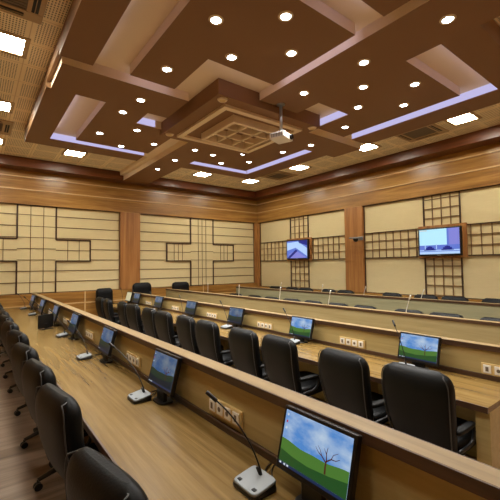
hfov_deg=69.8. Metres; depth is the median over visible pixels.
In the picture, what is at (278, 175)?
grille
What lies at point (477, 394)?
desk
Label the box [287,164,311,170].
recessed light
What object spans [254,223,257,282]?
trim
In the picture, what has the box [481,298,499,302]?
office chair
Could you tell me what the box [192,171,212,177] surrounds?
recessed light
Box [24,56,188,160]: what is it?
ceiling
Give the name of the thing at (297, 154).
led strip
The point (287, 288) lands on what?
office chair
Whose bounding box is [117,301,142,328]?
office chair
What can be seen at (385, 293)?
office chair
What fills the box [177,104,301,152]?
frame
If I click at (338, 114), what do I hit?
led strip
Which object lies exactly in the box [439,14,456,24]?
recessed light
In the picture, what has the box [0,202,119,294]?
acoustic panel
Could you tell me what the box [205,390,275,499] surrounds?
microphone
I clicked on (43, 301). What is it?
monitor
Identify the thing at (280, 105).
mount
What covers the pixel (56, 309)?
monitor
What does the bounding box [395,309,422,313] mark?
office chair
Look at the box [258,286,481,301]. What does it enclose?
trim
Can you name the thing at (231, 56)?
recessed light
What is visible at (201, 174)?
diffuser
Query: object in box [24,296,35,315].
microphone
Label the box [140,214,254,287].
acoustic panel
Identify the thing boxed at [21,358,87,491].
office chair
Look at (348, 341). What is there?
socket
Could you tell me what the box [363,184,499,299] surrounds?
acoustic panel
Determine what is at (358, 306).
office chair
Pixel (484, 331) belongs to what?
desk
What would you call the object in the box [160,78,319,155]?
ceiling
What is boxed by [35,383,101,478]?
office chair
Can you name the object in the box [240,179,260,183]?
recessed light
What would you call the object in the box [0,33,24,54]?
diffuser
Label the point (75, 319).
monitor
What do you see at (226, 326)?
microphone
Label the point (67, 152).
diffuser
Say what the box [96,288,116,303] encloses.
office chair
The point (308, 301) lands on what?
office chair
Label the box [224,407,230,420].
socket
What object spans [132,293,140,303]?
monitor
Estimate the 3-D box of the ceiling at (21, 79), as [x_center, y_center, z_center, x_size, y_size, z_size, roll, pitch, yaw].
[-0.065,-2.723,6.667,11.340,0.100,13.400,1,-3,-38]
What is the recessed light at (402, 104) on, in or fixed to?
in the ceiling at (392, 42)
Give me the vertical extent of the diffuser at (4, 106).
0.006 m
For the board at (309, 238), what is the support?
attached to the acoustic panel at (327, 268)
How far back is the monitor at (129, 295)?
10.27 m
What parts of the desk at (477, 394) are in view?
socket strip, socket strip, leg panel, socket strip, socket strip, leg panel, leg panel, socket strip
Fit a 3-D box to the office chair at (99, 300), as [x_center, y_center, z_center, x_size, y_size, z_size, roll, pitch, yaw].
[-3.652,1.733,9.403,0.686,1.021,0.605,1,-3,-40]
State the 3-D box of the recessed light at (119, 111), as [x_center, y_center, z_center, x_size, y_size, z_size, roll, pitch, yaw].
[-2.213,-2.397,6.238,0.172,0.012,0.172,1,-3,-38]
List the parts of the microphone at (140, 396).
plate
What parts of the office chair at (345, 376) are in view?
seat, armrest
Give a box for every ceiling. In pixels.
[0,0,499,191]
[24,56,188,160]
[47,35,60,81]
[59,0,409,88]
[123,129,360,183]
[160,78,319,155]
[201,114,279,149]
[259,0,499,144]
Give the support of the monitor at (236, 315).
on the desk at (477, 394)
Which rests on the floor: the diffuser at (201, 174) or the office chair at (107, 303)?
the office chair at (107, 303)
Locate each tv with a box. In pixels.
[287,239,309,259]
[418,226,462,255]
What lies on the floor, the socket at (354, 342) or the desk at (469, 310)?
the desk at (469, 310)
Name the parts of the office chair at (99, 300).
backrest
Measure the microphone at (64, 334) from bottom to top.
0.408 m
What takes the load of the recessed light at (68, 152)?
in the ceiling at (21, 79)
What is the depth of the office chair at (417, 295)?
8.30 m
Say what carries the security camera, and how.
attached to the wall
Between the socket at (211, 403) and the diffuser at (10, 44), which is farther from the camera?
the diffuser at (10, 44)
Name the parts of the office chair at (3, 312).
backrest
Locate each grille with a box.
[0,0,27,9]
[268,173,289,178]
[404,127,435,138]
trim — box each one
[0,154,261,200]
[0,167,256,222]
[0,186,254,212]
[0,283,257,316]
[120,212,139,289]
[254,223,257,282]
[255,125,499,198]
[257,142,499,222]
[257,223,260,285]
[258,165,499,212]
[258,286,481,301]
[344,206,364,292]
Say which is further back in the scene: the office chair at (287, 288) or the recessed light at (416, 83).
the office chair at (287, 288)
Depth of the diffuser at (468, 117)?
7.38 m
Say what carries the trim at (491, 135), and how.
attached to the ceiling at (21, 79)
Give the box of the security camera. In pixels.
[349,236,362,241]
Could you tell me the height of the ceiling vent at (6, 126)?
0.036 m
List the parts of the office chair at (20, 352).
backrest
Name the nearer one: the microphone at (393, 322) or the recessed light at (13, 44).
the microphone at (393, 322)
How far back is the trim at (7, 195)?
11.43 m
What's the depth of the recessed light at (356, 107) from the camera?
6.15 m
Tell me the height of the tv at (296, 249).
0.707 m
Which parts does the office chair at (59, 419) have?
armrest, seat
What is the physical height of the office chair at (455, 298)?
1.064 m
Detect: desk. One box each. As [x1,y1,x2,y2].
[4,293,499,499]
[113,292,499,468]
[166,289,499,344]
[236,286,499,319]
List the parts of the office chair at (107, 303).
backrest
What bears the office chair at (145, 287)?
on the floor
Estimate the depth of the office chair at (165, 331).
6.06 m
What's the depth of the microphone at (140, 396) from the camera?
2.83 m
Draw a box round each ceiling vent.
[0,0,47,24]
[0,119,13,135]
[261,171,297,180]
[395,124,448,141]
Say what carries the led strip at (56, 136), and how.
attached to the ceiling at (116, 90)
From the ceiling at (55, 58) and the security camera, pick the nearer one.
the ceiling at (55, 58)
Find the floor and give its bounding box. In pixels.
[0,341,476,499]
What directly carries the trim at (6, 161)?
attached to the ceiling at (21, 79)
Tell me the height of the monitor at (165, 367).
0.367 m
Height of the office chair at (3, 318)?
1.021 m
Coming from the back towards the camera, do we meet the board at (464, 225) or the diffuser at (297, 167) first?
the diffuser at (297, 167)
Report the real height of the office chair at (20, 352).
1.021 m
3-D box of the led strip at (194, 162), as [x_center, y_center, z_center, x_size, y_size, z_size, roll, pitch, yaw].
[-0.848,-2.328,10.023,1.879,0.126,0.013,1,-3,-38]
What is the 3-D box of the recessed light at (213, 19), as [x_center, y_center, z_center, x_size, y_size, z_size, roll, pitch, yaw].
[-0.372,-2.520,3.933,0.172,0.012,0.172,1,-3,-38]
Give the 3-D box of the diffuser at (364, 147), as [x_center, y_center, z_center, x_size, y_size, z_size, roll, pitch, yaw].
[2.942,-2.601,9.069,0.420,0.006,0.420,1,-3,-38]
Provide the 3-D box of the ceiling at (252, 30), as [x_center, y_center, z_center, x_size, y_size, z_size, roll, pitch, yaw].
[-0.314,-2.647,4.030,2.696,0.254,3.416,1,-3,-38]
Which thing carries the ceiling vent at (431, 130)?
in the ceiling at (21, 79)
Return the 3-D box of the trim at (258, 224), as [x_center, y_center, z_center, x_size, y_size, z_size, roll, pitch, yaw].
[0.386,0.186,14.887,0.132,2.636,0.103,1,-3,-38]
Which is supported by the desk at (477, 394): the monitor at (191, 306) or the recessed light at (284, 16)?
the monitor at (191, 306)
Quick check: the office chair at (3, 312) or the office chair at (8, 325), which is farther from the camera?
the office chair at (3, 312)
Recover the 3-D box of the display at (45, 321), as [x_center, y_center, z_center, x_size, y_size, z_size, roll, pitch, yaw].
[-3.499,1.235,6.172,0.110,0.250,0.280,-2,-3,24]
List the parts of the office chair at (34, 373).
backrest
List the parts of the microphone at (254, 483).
plate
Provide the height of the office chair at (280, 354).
1.021 m
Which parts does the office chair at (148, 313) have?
backrest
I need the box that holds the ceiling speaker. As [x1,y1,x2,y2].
[217,97,227,102]
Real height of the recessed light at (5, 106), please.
0.014 m
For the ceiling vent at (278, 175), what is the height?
0.036 m
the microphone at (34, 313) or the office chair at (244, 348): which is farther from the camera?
the microphone at (34, 313)
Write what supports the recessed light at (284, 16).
in the ceiling at (252, 30)
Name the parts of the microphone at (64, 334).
plate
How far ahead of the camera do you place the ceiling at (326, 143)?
8.94 m
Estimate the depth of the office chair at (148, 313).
6.59 m
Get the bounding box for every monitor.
[29,295,35,309]
[38,299,46,314]
[52,304,60,325]
[68,312,80,339]
[98,326,116,363]
[125,292,132,303]
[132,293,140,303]
[147,348,182,404]
[153,296,163,310]
[184,300,197,317]
[227,306,244,327]
[276,405,362,499]
[289,316,314,342]
[397,331,441,368]
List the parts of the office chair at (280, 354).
backrest, armrest, seat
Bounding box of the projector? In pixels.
[270,130,293,143]
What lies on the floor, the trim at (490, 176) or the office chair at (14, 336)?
the office chair at (14, 336)
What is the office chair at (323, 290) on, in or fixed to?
on the floor
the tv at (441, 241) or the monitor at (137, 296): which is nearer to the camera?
the tv at (441, 241)
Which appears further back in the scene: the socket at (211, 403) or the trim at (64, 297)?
the trim at (64, 297)
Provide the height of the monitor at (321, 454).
0.367 m
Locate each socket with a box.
[209,398,214,411]
[216,403,222,415]
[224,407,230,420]
[232,411,238,425]
[346,339,350,344]
[352,340,356,346]
[358,341,362,347]
[483,364,490,373]
[494,367,499,375]
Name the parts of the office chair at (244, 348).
seat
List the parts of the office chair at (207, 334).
backrest, seat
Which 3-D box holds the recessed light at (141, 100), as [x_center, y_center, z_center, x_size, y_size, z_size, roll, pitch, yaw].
[-1.766,-2.422,5.798,0.172,0.012,0.172,1,-3,-38]
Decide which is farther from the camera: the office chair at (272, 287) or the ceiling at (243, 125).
the office chair at (272, 287)
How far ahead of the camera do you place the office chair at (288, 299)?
8.85 m
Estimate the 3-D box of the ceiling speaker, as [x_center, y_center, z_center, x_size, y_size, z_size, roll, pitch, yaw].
[-0.426,-2.330,5.584,0.170,0.027,0.170,1,-3,-38]
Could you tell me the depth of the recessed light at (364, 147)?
9.07 m
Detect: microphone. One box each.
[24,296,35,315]
[49,308,68,337]
[67,320,102,360]
[108,342,156,403]
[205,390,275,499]
[219,300,231,328]
[283,308,299,344]
[392,320,414,365]
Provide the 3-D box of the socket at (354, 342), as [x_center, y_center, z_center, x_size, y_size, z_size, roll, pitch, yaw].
[1.268,1.131,4.351,0.009,0.072,0.064,1,-3,-38]
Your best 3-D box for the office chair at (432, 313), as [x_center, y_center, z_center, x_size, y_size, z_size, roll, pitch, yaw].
[3.089,1.530,5.833,0.686,0.956,0.642,1,-3,-40]
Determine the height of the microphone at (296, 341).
0.451 m
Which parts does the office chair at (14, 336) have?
backrest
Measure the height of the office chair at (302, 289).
1.064 m
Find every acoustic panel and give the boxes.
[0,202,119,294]
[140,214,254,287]
[260,209,345,290]
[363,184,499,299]
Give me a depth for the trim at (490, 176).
10.05 m
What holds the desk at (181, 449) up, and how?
on the floor
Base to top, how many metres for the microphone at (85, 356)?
0.404 m
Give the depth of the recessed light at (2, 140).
8.34 m
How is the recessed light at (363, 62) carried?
in the ceiling at (392, 42)
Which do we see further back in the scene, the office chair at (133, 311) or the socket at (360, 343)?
the office chair at (133, 311)
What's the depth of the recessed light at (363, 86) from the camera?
5.43 m
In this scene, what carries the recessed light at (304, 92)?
in the ceiling at (392, 42)
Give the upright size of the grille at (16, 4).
0.020 m
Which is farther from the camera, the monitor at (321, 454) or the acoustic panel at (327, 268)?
the acoustic panel at (327, 268)
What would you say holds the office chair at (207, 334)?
on the floor
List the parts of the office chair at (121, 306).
backrest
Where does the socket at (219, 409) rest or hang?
attached to the desk at (181, 449)
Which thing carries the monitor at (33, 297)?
on the desk at (181, 449)
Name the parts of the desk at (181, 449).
socket strip, leg panel, socket strip, socket strip, socket strip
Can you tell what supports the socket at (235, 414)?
attached to the desk at (181, 449)
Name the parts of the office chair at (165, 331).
seat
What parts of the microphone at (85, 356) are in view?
plate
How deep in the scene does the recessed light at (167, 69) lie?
4.89 m
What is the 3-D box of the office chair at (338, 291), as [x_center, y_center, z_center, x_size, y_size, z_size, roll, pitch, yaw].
[2.520,1.663,9.978,0.686,1.064,0.642,2,-3,-42]
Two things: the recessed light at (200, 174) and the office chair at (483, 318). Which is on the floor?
the office chair at (483, 318)
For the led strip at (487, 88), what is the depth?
6.38 m
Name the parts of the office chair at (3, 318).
backrest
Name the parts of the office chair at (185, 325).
backrest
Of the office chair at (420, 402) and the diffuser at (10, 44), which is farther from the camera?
the diffuser at (10, 44)
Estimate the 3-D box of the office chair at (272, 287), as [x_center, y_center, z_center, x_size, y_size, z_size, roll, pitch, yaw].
[0.716,1.788,12.349,0.686,1.064,0.642,2,-3,-44]
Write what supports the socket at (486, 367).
attached to the desk at (477, 394)
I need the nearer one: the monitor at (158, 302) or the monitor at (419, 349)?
the monitor at (419, 349)
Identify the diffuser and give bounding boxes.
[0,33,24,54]
[0,102,9,110]
[65,150,84,156]
[195,172,209,176]
[243,179,256,182]
[291,165,308,169]
[360,144,376,150]
[448,113,476,124]
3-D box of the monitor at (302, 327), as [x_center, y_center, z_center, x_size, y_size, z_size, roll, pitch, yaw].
[0.696,1.088,4.904,0.125,0.333,0.420,1,-3,-36]
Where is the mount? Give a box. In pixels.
[277,103,284,130]
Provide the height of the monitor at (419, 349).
0.333 m
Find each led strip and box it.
[51,133,143,154]
[137,118,154,126]
[190,161,246,173]
[247,150,311,173]
[320,111,346,125]
[352,83,496,138]
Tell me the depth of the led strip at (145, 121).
6.86 m
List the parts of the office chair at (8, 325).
backrest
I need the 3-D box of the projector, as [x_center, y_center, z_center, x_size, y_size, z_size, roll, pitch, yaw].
[0.538,-1.883,5.984,0.318,0.110,0.322,-2,-3,34]
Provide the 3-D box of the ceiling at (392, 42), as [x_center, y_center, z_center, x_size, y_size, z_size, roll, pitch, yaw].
[3.049,-2.651,4.844,3.331,0.254,5.673,1,-3,-38]
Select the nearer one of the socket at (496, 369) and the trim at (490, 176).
the socket at (496, 369)
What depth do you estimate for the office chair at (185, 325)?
5.44 m
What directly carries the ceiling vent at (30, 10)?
in the ceiling at (21, 79)
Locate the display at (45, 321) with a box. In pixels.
[38,313,53,329]
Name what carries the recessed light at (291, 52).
in the ceiling at (252, 30)
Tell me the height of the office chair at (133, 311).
1.021 m
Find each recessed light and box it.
[0,29,30,58]
[0,99,14,113]
[0,138,5,145]
[61,149,87,157]
[118,110,127,113]
[135,98,145,102]
[161,66,172,72]
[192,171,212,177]
[208,15,223,24]
[225,53,237,60]
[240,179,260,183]
[278,11,293,21]
[285,49,297,56]
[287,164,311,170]
[299,90,308,95]
[353,105,362,109]
[357,59,369,65]
[357,84,368,89]
[358,143,381,151]
[398,103,408,106]
[409,81,420,86]
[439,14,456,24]
[443,112,481,125]
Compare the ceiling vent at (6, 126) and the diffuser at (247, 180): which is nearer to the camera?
the ceiling vent at (6, 126)
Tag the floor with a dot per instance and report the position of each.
(20, 468)
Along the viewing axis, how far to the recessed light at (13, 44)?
4.73 m
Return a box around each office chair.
[0,310,9,366]
[0,314,13,378]
[1,320,19,392]
[6,329,29,415]
[10,342,39,448]
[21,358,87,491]
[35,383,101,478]
[64,446,148,499]
[95,297,117,319]
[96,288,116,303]
[103,298,121,324]
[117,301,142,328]
[126,304,146,334]
[132,282,151,294]
[142,307,176,338]
[154,310,181,347]
[172,282,188,289]
[176,315,223,355]
[195,319,233,365]
[228,327,269,380]
[261,334,323,395]
[270,286,281,288]
[283,298,300,301]
[286,287,297,289]
[298,288,312,290]
[305,300,321,303]
[318,347,390,423]
[322,289,336,292]
[329,302,348,305]
[337,290,354,293]
[354,305,375,308]
[381,362,475,454]
[382,292,402,296]
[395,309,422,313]
[414,294,437,298]
[429,312,463,317]
[441,296,468,300]
[479,317,499,321]
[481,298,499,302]
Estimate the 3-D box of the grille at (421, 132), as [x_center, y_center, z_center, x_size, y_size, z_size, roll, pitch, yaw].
[3.827,-2.647,8.086,0.540,0.020,0.540,1,-3,-38]
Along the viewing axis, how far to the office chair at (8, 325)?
5.14 m
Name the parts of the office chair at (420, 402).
seat, armrest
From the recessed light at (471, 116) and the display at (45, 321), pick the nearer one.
the display at (45, 321)
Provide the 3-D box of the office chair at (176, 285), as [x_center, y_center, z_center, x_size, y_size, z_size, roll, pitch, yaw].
[-2.257,1.724,12.259,0.718,1.253,0.720,1,-3,-35]
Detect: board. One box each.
[287,237,311,260]
[418,222,467,258]
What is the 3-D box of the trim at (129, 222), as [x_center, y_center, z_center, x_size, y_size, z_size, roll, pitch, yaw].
[-3.923,0.026,11.705,0.643,2.490,0.130,1,-3,-38]
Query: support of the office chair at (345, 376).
on the floor
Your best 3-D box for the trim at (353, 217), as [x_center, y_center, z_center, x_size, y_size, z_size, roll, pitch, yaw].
[3.268,-0.011,11.153,0.132,2.636,0.664,1,-3,-38]

